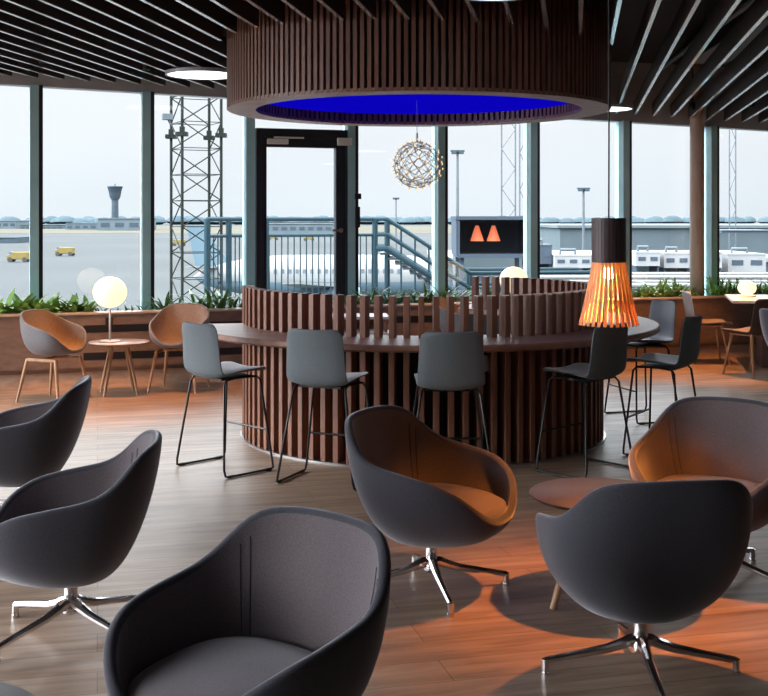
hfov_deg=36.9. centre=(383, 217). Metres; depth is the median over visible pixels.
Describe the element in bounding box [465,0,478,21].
ceiling slat
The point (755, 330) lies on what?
dining chair
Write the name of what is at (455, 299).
plant
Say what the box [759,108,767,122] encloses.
ceiling slat
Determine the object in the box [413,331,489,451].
bar stool
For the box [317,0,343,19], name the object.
ceiling slat
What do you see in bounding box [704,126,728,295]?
window frame
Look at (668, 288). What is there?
plant
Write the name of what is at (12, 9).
ceiling slat
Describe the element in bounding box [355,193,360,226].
card reader
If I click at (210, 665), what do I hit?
seat cushion
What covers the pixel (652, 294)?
plant
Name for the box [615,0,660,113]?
ceiling slat
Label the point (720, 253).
roof unit
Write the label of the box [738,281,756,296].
globe lamp
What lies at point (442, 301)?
armchair
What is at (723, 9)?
ceiling slat
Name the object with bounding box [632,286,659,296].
plant
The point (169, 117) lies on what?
lattice mast
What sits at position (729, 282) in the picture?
plant
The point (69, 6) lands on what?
ceiling slat
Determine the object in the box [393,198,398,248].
floodlight mast
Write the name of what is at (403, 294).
plant
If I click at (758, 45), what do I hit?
ceiling slat
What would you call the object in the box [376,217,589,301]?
staircase
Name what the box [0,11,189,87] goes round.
ceiling slat
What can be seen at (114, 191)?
control tower
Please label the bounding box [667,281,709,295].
plant
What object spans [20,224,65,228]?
building
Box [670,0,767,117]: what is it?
ceiling slat
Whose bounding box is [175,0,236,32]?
ceiling slat
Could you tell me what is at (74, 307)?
plant
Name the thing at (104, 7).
ceiling slat
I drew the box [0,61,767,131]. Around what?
wall
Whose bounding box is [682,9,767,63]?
air duct
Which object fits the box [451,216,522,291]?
billboard
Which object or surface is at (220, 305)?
plant
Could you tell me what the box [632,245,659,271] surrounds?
roof unit
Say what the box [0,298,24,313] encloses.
plant
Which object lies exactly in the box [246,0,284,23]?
ceiling slat
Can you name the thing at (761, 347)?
table
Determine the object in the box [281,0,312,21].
ceiling slat
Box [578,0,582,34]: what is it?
ceiling slat
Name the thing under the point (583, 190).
floodlight mast
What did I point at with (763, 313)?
lounge chair
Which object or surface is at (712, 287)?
plant
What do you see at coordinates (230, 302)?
plant
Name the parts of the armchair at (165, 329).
leg, leg, leg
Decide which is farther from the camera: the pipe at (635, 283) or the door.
the pipe at (635, 283)
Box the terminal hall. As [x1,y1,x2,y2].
[540,224,767,253]
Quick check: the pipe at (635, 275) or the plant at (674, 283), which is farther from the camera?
the pipe at (635, 275)
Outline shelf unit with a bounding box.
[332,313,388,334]
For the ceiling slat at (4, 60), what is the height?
0.197 m
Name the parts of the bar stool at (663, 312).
sled leg, sled leg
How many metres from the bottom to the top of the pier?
2.506 m
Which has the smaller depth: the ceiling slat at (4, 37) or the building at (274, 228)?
the ceiling slat at (4, 37)
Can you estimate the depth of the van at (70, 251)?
198.83 m
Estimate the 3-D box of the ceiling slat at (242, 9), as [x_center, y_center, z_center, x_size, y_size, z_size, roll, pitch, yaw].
[-1.413,-1.369,4.367,0.026,0.181,6.831,0,0,9]
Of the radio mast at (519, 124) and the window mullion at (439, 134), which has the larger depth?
the radio mast at (519, 124)
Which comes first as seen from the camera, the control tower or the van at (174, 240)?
the van at (174, 240)
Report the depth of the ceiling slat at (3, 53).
10.24 m
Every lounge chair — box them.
[0,376,91,506]
[0,429,161,661]
[103,506,390,695]
[345,405,516,617]
[535,479,752,695]
[629,396,767,578]
[759,308,767,344]
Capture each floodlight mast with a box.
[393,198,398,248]
[450,150,464,215]
[577,188,589,249]
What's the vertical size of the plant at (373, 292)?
0.272 m
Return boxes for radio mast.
[501,124,515,215]
[519,124,522,215]
[729,129,735,249]
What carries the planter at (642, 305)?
on the floor
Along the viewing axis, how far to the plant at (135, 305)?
11.37 m
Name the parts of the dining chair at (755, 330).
leg, leg, leg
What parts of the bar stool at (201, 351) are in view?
sled leg, sled leg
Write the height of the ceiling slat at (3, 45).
0.197 m
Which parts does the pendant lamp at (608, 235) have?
lamp shade, cord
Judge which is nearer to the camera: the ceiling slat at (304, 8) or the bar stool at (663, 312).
the ceiling slat at (304, 8)
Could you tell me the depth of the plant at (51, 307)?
10.92 m
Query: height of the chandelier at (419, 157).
1.583 m
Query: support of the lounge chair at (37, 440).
on the floor
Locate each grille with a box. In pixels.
[83,315,431,332]
[83,347,241,359]
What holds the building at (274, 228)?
on the apron
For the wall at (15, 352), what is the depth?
10.95 m
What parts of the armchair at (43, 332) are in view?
leg, leg, leg, leg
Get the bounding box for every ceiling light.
[165,67,226,79]
[470,0,514,0]
[610,103,633,111]
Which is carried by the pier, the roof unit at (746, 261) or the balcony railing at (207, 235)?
the roof unit at (746, 261)
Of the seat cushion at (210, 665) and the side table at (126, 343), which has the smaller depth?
the seat cushion at (210, 665)
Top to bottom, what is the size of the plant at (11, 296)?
0.328 m
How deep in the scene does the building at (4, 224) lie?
699.93 m
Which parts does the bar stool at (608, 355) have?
sled leg, sled leg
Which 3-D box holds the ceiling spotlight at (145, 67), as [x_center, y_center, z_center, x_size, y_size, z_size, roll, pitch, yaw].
[-2.096,-1.554,10.150,0.064,0.492,0.064,0,0,0]
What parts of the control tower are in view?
cab glass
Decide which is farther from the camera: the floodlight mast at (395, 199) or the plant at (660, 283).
the floodlight mast at (395, 199)
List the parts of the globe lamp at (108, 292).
stem, glass globe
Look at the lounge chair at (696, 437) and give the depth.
5.38 m
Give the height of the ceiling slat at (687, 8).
0.206 m
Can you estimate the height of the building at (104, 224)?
7.325 m
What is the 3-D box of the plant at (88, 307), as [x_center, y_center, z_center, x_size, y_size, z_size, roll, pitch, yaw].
[-2.970,0.872,11.138,0.461,0.265,0.426,0,0,0]
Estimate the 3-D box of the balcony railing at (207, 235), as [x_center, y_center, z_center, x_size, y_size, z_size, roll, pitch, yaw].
[-2.094,0.814,15.388,0.697,1.653,0.079,0,0,-37]
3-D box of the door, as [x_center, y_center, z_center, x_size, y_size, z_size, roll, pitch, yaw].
[-0.835,0.192,12.085,1.051,2.837,0.210,0,0,-19]
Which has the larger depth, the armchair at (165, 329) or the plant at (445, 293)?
the plant at (445, 293)
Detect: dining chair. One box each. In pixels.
[682,290,732,364]
[722,299,767,378]
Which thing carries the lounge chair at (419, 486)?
on the floor
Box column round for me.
[690,64,703,295]
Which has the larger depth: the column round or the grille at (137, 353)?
the column round
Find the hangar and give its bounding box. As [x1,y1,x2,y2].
[0,236,28,242]
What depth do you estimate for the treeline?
1130.02 m
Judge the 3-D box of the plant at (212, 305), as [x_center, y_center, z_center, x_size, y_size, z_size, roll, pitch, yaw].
[-1.837,0.839,11.563,0.561,0.332,0.574,0,0,0]
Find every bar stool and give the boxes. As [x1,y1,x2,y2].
[176,321,273,478]
[276,328,369,490]
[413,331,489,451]
[535,323,631,477]
[604,299,677,424]
[622,314,701,455]
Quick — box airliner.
[185,225,427,304]
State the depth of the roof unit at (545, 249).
44.49 m
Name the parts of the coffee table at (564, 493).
leg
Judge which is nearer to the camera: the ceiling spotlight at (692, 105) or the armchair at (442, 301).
the armchair at (442, 301)
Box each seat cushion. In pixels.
[127,636,312,695]
[428,483,506,517]
[658,474,760,491]
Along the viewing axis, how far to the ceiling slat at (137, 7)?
7.95 m
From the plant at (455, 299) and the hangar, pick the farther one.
the hangar
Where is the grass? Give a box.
[0,226,450,232]
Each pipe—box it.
[540,272,767,295]
[570,280,767,293]
[661,0,754,70]
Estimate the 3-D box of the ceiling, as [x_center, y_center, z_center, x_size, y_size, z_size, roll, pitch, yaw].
[0.800,-1.900,5.376,14.800,0.200,19.952,0,0,0]
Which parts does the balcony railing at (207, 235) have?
post, rail, rail, post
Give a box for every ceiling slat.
[0,0,213,88]
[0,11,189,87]
[0,22,165,85]
[0,32,140,84]
[0,41,115,82]
[0,49,89,80]
[0,56,64,79]
[0,63,37,77]
[0,69,11,75]
[5,0,226,86]
[38,0,222,67]
[72,0,226,68]
[106,0,226,57]
[141,0,221,39]
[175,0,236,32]
[210,0,258,27]
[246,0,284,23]
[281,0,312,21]
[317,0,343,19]
[354,0,375,18]
[390,0,409,18]
[427,0,443,19]
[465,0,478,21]
[503,1,513,24]
[540,0,548,28]
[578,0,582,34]
[610,0,621,44]
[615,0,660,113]
[634,0,700,115]
[652,0,740,116]
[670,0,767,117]
[688,25,767,118]
[706,53,767,119]
[724,75,767,120]
[741,93,767,121]
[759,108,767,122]
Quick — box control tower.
[107,184,122,217]
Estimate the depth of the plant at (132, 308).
11.24 m
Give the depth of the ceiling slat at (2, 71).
10.88 m
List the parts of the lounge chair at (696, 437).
leg, leg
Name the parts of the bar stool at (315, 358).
sled leg, sled leg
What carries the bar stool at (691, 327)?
on the floor
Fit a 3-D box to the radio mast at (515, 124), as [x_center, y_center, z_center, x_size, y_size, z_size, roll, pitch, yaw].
[7.578,-0.225,70.000,0.930,13.672,0.078,0,0,0]
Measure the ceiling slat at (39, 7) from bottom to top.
0.199 m
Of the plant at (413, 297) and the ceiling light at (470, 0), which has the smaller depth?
the ceiling light at (470, 0)
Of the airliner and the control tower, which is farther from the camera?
the control tower
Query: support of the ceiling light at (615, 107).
attached to the ceiling
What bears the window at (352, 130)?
attached to the wall window
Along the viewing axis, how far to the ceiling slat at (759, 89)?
11.73 m
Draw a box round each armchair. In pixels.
[15,309,91,401]
[147,303,210,393]
[439,297,459,331]
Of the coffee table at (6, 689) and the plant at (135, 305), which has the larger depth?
the plant at (135, 305)
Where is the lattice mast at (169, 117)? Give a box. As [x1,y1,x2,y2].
[162,96,226,303]
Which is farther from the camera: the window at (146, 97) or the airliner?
the airliner
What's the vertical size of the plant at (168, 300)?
0.292 m
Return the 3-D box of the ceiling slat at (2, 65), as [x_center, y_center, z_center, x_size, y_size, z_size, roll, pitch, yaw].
[-4.178,-1.446,6.038,0.026,0.196,10.219,0,0,9]
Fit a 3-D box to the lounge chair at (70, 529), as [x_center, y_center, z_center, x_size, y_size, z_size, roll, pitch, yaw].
[-1.204,1.223,4.420,0.695,0.755,0.715,0,0,-10]
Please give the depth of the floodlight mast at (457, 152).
79.92 m
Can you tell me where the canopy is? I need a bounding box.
[719,229,767,232]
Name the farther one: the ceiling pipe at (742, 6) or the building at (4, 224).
the building at (4, 224)
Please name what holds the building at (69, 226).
on the apron
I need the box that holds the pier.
[427,250,767,297]
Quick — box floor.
[0,356,767,695]
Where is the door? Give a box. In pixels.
[255,128,351,295]
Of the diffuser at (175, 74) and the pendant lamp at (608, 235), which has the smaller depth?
the pendant lamp at (608, 235)
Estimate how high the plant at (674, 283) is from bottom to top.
0.332 m
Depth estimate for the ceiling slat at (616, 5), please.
7.15 m
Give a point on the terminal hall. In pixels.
(656, 236)
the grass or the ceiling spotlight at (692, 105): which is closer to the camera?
the ceiling spotlight at (692, 105)
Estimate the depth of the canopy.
60.01 m
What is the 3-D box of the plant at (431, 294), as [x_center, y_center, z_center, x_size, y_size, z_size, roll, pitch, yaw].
[0.433,0.847,12.307,0.625,0.317,0.473,0,0,0]
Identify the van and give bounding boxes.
[7,251,28,261]
[55,247,74,255]
[173,239,185,245]
[303,237,313,240]
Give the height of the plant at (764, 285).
0.312 m
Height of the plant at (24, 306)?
0.301 m
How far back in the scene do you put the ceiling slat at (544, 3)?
7.03 m
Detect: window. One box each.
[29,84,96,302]
[140,91,254,309]
[343,125,357,295]
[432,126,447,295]
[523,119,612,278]
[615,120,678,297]
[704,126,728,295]
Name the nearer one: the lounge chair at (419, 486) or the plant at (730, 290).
the lounge chair at (419, 486)
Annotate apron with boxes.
[0,222,760,310]
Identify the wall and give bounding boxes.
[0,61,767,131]
[0,309,212,389]
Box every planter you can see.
[627,296,685,357]
[692,295,754,357]
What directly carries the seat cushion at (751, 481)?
on the lounge chair at (696, 437)
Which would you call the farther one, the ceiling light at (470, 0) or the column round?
the column round
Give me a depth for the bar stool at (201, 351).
7.22 m
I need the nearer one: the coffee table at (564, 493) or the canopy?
the coffee table at (564, 493)
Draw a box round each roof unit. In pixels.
[540,239,551,266]
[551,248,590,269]
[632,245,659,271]
[659,246,689,271]
[689,251,721,271]
[721,247,766,279]
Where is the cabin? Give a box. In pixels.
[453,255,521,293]
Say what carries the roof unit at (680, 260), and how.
on the pier
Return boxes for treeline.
[0,215,767,224]
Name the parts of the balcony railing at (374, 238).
post, rail, rail, post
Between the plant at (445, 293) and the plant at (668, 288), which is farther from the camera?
the plant at (668, 288)
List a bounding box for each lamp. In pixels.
[93,277,126,342]
[470,220,483,240]
[487,220,499,240]
[500,267,527,284]
[579,0,638,326]
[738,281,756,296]
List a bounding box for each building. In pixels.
[0,220,28,228]
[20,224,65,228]
[65,223,97,229]
[97,218,156,230]
[269,223,333,233]
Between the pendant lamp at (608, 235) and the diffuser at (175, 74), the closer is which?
the pendant lamp at (608, 235)
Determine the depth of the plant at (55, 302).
11.02 m
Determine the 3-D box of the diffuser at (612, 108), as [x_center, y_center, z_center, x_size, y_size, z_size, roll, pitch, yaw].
[2.342,-1.161,12.250,0.583,0.004,0.583,0,0,0]
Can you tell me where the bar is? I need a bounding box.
[213,276,659,466]
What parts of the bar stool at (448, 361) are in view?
sled leg, sled leg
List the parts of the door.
handle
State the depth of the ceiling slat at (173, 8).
7.62 m
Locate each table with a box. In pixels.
[0,682,33,695]
[88,338,149,396]
[529,477,634,609]
[724,294,767,367]
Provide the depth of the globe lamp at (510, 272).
11.89 m
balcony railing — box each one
[204,217,242,306]
[267,217,377,297]
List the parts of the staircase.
post, rail, rail, post, handrail, handrail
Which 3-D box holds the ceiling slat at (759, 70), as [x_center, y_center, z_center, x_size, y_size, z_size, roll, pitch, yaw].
[2.760,-1.254,7.252,0.026,0.208,12.680,0,0,9]
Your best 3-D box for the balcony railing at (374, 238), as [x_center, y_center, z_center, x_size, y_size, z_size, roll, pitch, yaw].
[-0.870,0.814,16.050,1.715,1.653,0.075,0,0,-25]
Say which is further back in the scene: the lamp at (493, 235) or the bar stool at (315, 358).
the lamp at (493, 235)
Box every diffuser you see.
[168,71,226,78]
[610,107,630,110]
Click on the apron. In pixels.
(97, 256)
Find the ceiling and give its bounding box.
[222,0,767,67]
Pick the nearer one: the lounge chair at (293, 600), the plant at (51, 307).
the lounge chair at (293, 600)
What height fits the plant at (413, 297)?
0.231 m
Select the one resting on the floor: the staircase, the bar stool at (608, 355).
the bar stool at (608, 355)
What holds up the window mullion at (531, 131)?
attached to the wall window
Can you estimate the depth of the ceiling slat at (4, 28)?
9.42 m
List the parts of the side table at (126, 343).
leg, leg, leg, leg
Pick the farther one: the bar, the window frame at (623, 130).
the window frame at (623, 130)
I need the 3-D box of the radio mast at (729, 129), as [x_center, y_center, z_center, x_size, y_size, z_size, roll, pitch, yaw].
[24.244,-0.662,80.000,0.530,14.537,0.078,0,0,0]
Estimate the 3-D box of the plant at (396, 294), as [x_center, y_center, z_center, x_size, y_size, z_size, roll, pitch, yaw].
[0.077,0.887,12.198,0.462,0.237,0.409,0,0,-22]
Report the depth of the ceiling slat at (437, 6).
6.98 m
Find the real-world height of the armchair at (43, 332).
0.792 m
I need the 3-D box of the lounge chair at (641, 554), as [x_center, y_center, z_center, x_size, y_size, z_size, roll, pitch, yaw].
[0.900,1.223,4.030,0.726,0.755,0.707,0,0,-8]
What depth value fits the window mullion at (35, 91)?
11.16 m
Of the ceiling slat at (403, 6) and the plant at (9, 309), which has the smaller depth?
the ceiling slat at (403, 6)
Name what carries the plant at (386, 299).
in the planter at (642, 305)
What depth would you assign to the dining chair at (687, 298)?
12.62 m
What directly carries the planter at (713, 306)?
on the floor
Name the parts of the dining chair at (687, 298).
leg, leg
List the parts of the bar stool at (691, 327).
sled leg, sled leg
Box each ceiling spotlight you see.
[143,64,149,69]
[689,66,695,109]
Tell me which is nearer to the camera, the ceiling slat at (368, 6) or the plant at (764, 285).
the ceiling slat at (368, 6)
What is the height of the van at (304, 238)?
1.575 m
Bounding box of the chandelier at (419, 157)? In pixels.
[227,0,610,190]
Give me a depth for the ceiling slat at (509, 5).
7.02 m
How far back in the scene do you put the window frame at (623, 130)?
13.28 m
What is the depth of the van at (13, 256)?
171.61 m
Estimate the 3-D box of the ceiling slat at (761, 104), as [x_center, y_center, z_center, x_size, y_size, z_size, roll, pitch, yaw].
[3.207,-1.241,7.330,0.026,0.208,12.838,0,0,9]
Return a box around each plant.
[0,288,37,312]
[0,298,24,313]
[2,293,57,312]
[20,295,58,311]
[21,292,83,311]
[57,294,88,312]
[70,293,98,311]
[114,304,137,310]
[135,305,164,309]
[142,291,183,309]
[177,288,223,307]
[190,287,241,307]
[211,289,241,307]
[351,288,385,303]
[356,287,402,303]
[383,292,412,303]
[385,290,420,303]
[397,289,434,302]
[400,282,443,302]
[421,284,481,301]
[450,289,481,301]
[632,276,686,296]
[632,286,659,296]
[632,287,672,297]
[646,277,704,295]
[651,284,686,296]
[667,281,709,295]
[704,270,740,295]
[707,278,737,294]
[719,276,760,293]
[732,280,762,293]
[750,279,767,293]
[755,276,767,292]
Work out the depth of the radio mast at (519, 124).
73.95 m
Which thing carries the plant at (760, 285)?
in the planter at (713, 306)
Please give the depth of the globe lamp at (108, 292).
10.36 m
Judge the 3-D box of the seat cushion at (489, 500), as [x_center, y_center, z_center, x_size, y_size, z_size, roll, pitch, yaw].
[0.253,1.240,4.917,0.531,0.126,0.528,0,0,30]
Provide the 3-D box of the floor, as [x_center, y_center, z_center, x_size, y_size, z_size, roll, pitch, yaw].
[0.800,1.700,5.276,14.800,0.200,19.752,0,0,0]
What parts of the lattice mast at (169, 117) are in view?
mast leg, mast leg, mast leg, mast leg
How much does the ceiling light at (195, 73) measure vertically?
0.536 m

